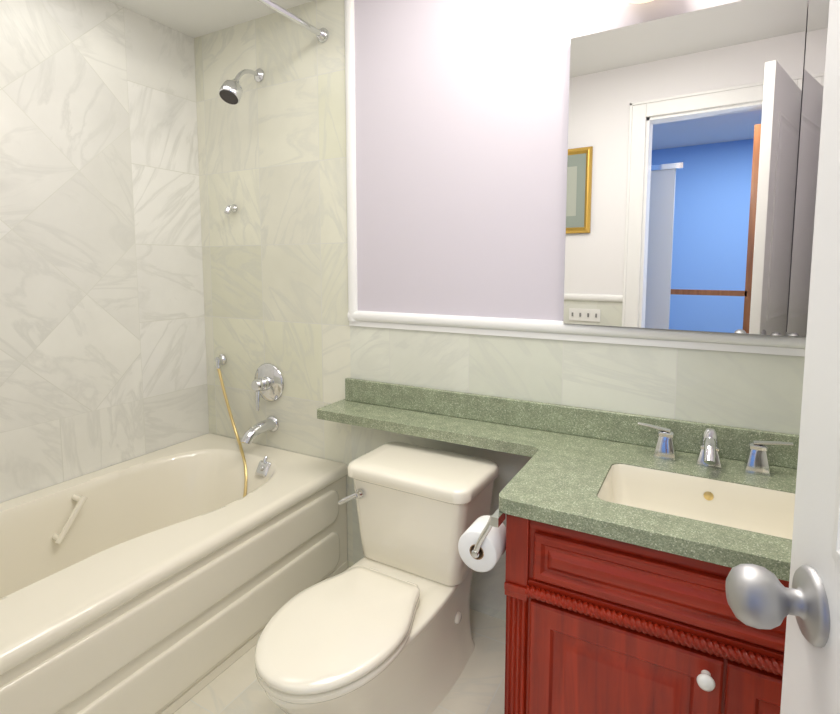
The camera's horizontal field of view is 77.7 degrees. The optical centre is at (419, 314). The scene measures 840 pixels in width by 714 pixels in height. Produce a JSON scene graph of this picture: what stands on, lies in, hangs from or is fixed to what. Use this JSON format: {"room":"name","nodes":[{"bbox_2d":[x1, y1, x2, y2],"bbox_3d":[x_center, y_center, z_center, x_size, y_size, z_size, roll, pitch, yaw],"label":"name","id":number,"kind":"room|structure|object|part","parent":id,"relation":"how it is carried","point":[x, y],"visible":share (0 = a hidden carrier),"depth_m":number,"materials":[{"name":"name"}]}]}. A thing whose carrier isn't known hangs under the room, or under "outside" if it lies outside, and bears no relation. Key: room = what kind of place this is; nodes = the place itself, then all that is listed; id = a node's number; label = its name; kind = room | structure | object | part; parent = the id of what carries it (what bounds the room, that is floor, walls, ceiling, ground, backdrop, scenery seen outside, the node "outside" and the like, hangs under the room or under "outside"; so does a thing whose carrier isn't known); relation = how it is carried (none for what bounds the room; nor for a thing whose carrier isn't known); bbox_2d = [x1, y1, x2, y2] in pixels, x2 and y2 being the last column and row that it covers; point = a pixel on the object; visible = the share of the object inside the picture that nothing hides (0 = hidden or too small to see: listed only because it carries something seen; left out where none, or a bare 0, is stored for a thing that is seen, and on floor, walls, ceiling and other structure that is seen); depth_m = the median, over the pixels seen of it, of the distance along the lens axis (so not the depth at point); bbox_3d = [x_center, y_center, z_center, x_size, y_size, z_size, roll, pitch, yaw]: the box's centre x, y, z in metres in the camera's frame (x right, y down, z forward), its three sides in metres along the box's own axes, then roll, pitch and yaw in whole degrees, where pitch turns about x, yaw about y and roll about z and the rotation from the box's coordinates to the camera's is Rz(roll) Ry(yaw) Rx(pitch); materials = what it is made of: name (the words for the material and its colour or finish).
{"room":"bathroom","nodes":[
{"label":"bathroom","id":0,"kind":"room"},
{"bbox_2d":[0,0,208,502],"bbox_3d":[-1.677,-0.155,1.902,0.120,2.850,2.000,3,6,29],"label":"wall","id":1,"kind":"structure","parent":0,"point":[103,362],"depth_m":2.26,"materials":[{"name":"tile"}]},
{"bbox_2d":[109,0,313,37],"bbox_3d":[-1.180,-1.367,1.583,0.950,0.134,1.880,3,6,29],"label":"ceiling","id":2,"kind":"structure","parent":0,"point":[194,18],"depth_m":2.36,"materials":[{"name":"white paint"}]},
{"bbox_2d":[215,354,226,368],"bbox_3d":[-1.041,0.242,2.708,0.056,0.071,0.042,3,6,29],"label":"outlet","id":3,"kind":"object","parent":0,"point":[221,360],"depth_m":2.70,"materials":[{"name":"silver metal"}]},
{"bbox_2d":[173,567,505,713],"bbox_3d":[-0.347,1.326,1.374,3.090,0.100,2.120,3,6,29],"label":"floor","id":4,"kind":"structure","parent":0,"point":[235,687],"depth_m":1.74,"materials":[{"name":"tile"}]},
{"bbox_2d":[0,354,347,713],"bbox_3d":[-1.185,0.765,1.785,0.932,0.940,1.876,3,6,29],"label":"bathtub","id":5,"kind":"object","parent":4,"relation":"on","point":[172,579],"visible":1,"depth_m":1.84,"materials":[{"name":"beige ceramic"}]},
{"bbox_3d":[-1.407,0.813,2.084,0.079,0.157,0.126,3,6,29],"label":"grab handle","id":6,"kind":"part","parent":5,"relation":"part of","materials":[{"name":"beige plastic"}]},
{"bbox_3d":[-0.785,0.915,1.578,0.015,0.150,1.740,3,6,29],"label":"apron panel","id":7,"kind":"part","parent":5,"relation":"part of","materials":[{"name":"beige plastic"}]},
{"bbox_3d":[-0.785,1.119,1.597,0.015,0.170,1.740,3,6,29],"label":"apron panel","id":8,"kind":"part","parent":5,"relation":"part of","materials":[{"name":"beige ceramic"}]},
{"bbox_3d":[-0.722,0.698,2.404,0.068,0.084,0.050,3,6,29],"label":"overflow plate","id":9,"kind":"part","parent":5,"relation":"part of","materials":[{"name":"silver metal"}]},
{"bbox_2d":[255,442,498,713],"bbox_3d":[-0.138,0.897,1.643,0.492,0.704,0.885,3,6,30],"label":"toilet","id":10,"kind":"object","parent":4,"relation":"on","point":[383,626],"visible":1,"depth_m":1.63,"materials":[{"name":"white ceramic"}]},
{"bbox_3d":[-0.229,0.868,1.472,0.380,0.034,0.505,3,6,30],"label":"seat lid","id":11,"kind":"part","parent":10,"relation":"part of","materials":[{"name":"beige plastic"}]},
{"bbox_3d":[-0.244,0.642,1.831,0.096,0.068,0.030,3,6,30],"label":"flush lever","id":12,"kind":"part","parent":10,"relation":"part of","materials":[{"name":"silver metal"}]},
{"bbox_3d":[-0.138,1.071,1.647,0.374,0.356,0.852,3,6,30],"label":"bowl","id":13,"kind":"part","parent":10,"relation":"part of","materials":[{"name":"white ceramic"}]},
{"bbox_3d":[0.011,0.548,1.854,0.480,0.050,0.315,3,6,30],"label":"tank lid","id":14,"kind":"part","parent":10,"relation":"part of","materials":[{"name":"white ceramic"}]},
{"bbox_3d":[0.012,0.726,1.873,0.452,0.308,0.285,3,6,30],"label":"tank","id":15,"kind":"part","parent":10,"relation":"part of","materials":[{"name":"white ceramic"}]},
{"bbox_2d":[458,506,789,713],"bbox_3d":[0.720,0.887,1.444,1.078,0.761,0.651,3,6,29],"label":"bathroom vanity","id":16,"kind":"object","parent":4,"relation":"on","point":[627,542],"depth_m":1.25,"materials":[{"name":"red wood"}]},
{"bbox_2d":[317,399,796,573],"bbox_3d":[0.354,0.469,1.625,1.932,0.040,0.621,3,6,29],"label":"countertop","id":17,"kind":"structure","parent":16,"relation":"on","point":[567,477],"depth_m":1.49,"materials":[{"name":"green stone"}]},
{"bbox_2d":[609,466,794,533],"bbox_3d":[0.750,0.570,1.358,0.518,0.184,0.295,3,6,29],"label":"sink","id":18,"kind":"object","parent":17,"relation":"in","point":[769,508],"depth_m":1.48,"materials":[{"name":"beige ceramic"}]},
{"bbox_2d":[637,418,796,477],"bbox_3d":[0.854,0.403,1.535,0.410,0.108,0.167,3,6,29],"label":"faucet","id":19,"kind":"object","parent":17,"relation":"on","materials":[{"name":"silver metal"}]},
{"bbox_3d":[0.481,0.975,1.279,0.437,0.437,0.022,3,6,29],"label":"door","id":20,"kind":"part","parent":16,"relation":"part of","materials":[{"name":"brown wood"}]},
{"bbox_3d":[0.669,0.739,1.145,0.893,0.031,0.032,3,6,29],"label":"rope moulding","id":21,"kind":"part","parent":16,"relation":"part of","materials":[{"name":"brown wood"}]},
{"bbox_3d":[0.659,0.642,1.149,0.832,0.124,0.022,3,6,29],"label":"drawer","id":22,"kind":"part","parent":16,"relation":"part of","materials":[{"name":"brown wood"}]},
{"bbox_3d":[0.630,0.805,1.150,0.037,0.037,0.037,3,6,29],"label":"knob","id":23,"kind":"part","parent":16,"relation":"part of","materials":[{"name":"white ceramic"}]},
{"bbox_3d":[0.869,0.995,1.066,0.436,0.437,0.022,3,6,29],"label":"door","id":24,"kind":"part","parent":16,"relation":"part of","materials":[{"name":"brown wood"}]},
{"bbox_2d":[194,0,807,620],"bbox_3d":[0.135,-0.174,2.114,3.090,2.850,0.120,3,6,29],"label":"wall","id":25,"kind":"structure","parent":0,"point":[462,114],"depth_m":2.11,"materials":[{"name":"tile"}]},
{"bbox_2d":[219,68,283,444],"bbox_3d":[-0.855,-0.270,2.450,0.317,1.759,0.236,3,6,29],"label":"shower fixtures","id":26,"kind":"object","parent":25,"relation":"attached to","point":[267,384],"visible":1,"depth_m":2.50,"materials":[{"name":"silver metal"}]},
{"bbox_3d":[-0.778,0.559,2.506,0.080,0.099,0.199,3,6,29],"label":"tub spout","id":27,"kind":"part","parent":26,"relation":"part of","materials":[{"name":"silver metal"}]},
{"bbox_3d":[-0.768,0.350,2.536,0.192,0.217,0.096,3,6,29],"label":"valve handle","id":28,"kind":"part","parent":26,"relation":"part of","materials":[{"name":"silver metal"}]},
{"bbox_2d":[258,0,328,42],"bbox_3d":[-0.870,-1.129,1.434,0.060,0.060,1.876,3,6,29],"label":"curtain rod","id":29,"kind":"object","parent":25,"relation":"attached to","point":[322,34],"visible":1,"depth_m":2.11,"materials":[{"name":"silver metal"}]},
{"bbox_2d":[344,0,357,320],"bbox_3d":[-0.298,-0.730,2.222,0.046,1.523,0.018,3,6,29],"label":"trim","id":30,"kind":"structure","parent":25,"relation":"attached to","point":[350,148],"depth_m":2.22,"materials":[{"name":"white wood"}]},
{"bbox_2d":[345,378,798,469],"bbox_3d":[0.508,0.375,1.875,1.912,0.100,0.021,3,6,29],"label":"backsplash","id":31,"kind":"structure","parent":25,"relation":"attached to","point":[587,422],"depth_m":1.89,"materials":[{"name":"green stone"}]},
{"bbox_2d":[347,311,805,355],"bbox_3d":[0.518,0.047,1.844,1.900,0.046,0.018,3,6,29],"label":"trim","id":32,"kind":"structure","parent":25,"relation":"attached to","point":[547,326],"depth_m":1.80,"materials":[{"name":"white wood"}]},
{"bbox_2d":[625,0,652,3],"bbox_3d":[0.675,-1.062,1.558,0.176,0.220,0.181,3,6,29],"label":"light","id":33,"kind":"object","parent":25,"relation":"attached to","point":[637,1],"visible":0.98,"depth_m":1.60,"materials":[{"name":"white glass"}]},
{"bbox_2d":[563,0,829,336],"bbox_3d":[0.914,-0.425,1.558,0.942,0.959,0.054,3,6,29],"label":"mirror","id":34,"kind":"object","parent":25,"relation":"attached to","point":[685,136],"visible":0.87,"depth_m":1.58,"materials":[{"name":"clear glass"}]},
{"bbox_2d":[786,0,829,336],"bbox_3d":[1.197,-0.411,1.403,0.296,0.959,0.054,3,6,29],"label":"mirror","id":35,"kind":"object","parent":34,"relation":"attached to","point":[817,15],"depth_m":1.46,"materials":[{"name":"clear glass"}]},
{"bbox_3d":[0.933,0.054,-0.598,1.728,2.800,0.120,3,6,29],"label":"wall","id":36,"kind":"structure","parent":0,"visible":0},
{"bbox_2d":[780,0,839,713],"bbox_3d":[0.334,0.207,0.232,0.045,2.316,0.720,2,6,17],"label":"door leaf","id":37,"kind":"structure","parent":36,"relation":"in","point":[811,680],"depth_m":0.53,"materials":[{"name":"white paint"}]},
{"bbox_2d":[725,564,829,647],"bbox_3d":[0.362,0.294,0.541,0.078,0.074,0.074,2,6,17],"label":"door knob","id":38,"kind":"object","parent":37,"relation":"attached to","point":[759,597],"visible":0.96,"depth_m":0.52,"materials":[{"name":"silver metal"}]},
{"bbox_2d":[832,455,839,565],"bbox_3d":[0.309,0.191,0.239,0.011,1.870,0.500,2,6,17],"label":"panels","id":39,"kind":"object","parent":37,"relation":"attached to","point":[836,547],"visible":1,"depth_m":0.47,"materials":[{"name":"white paint"}]}
]}

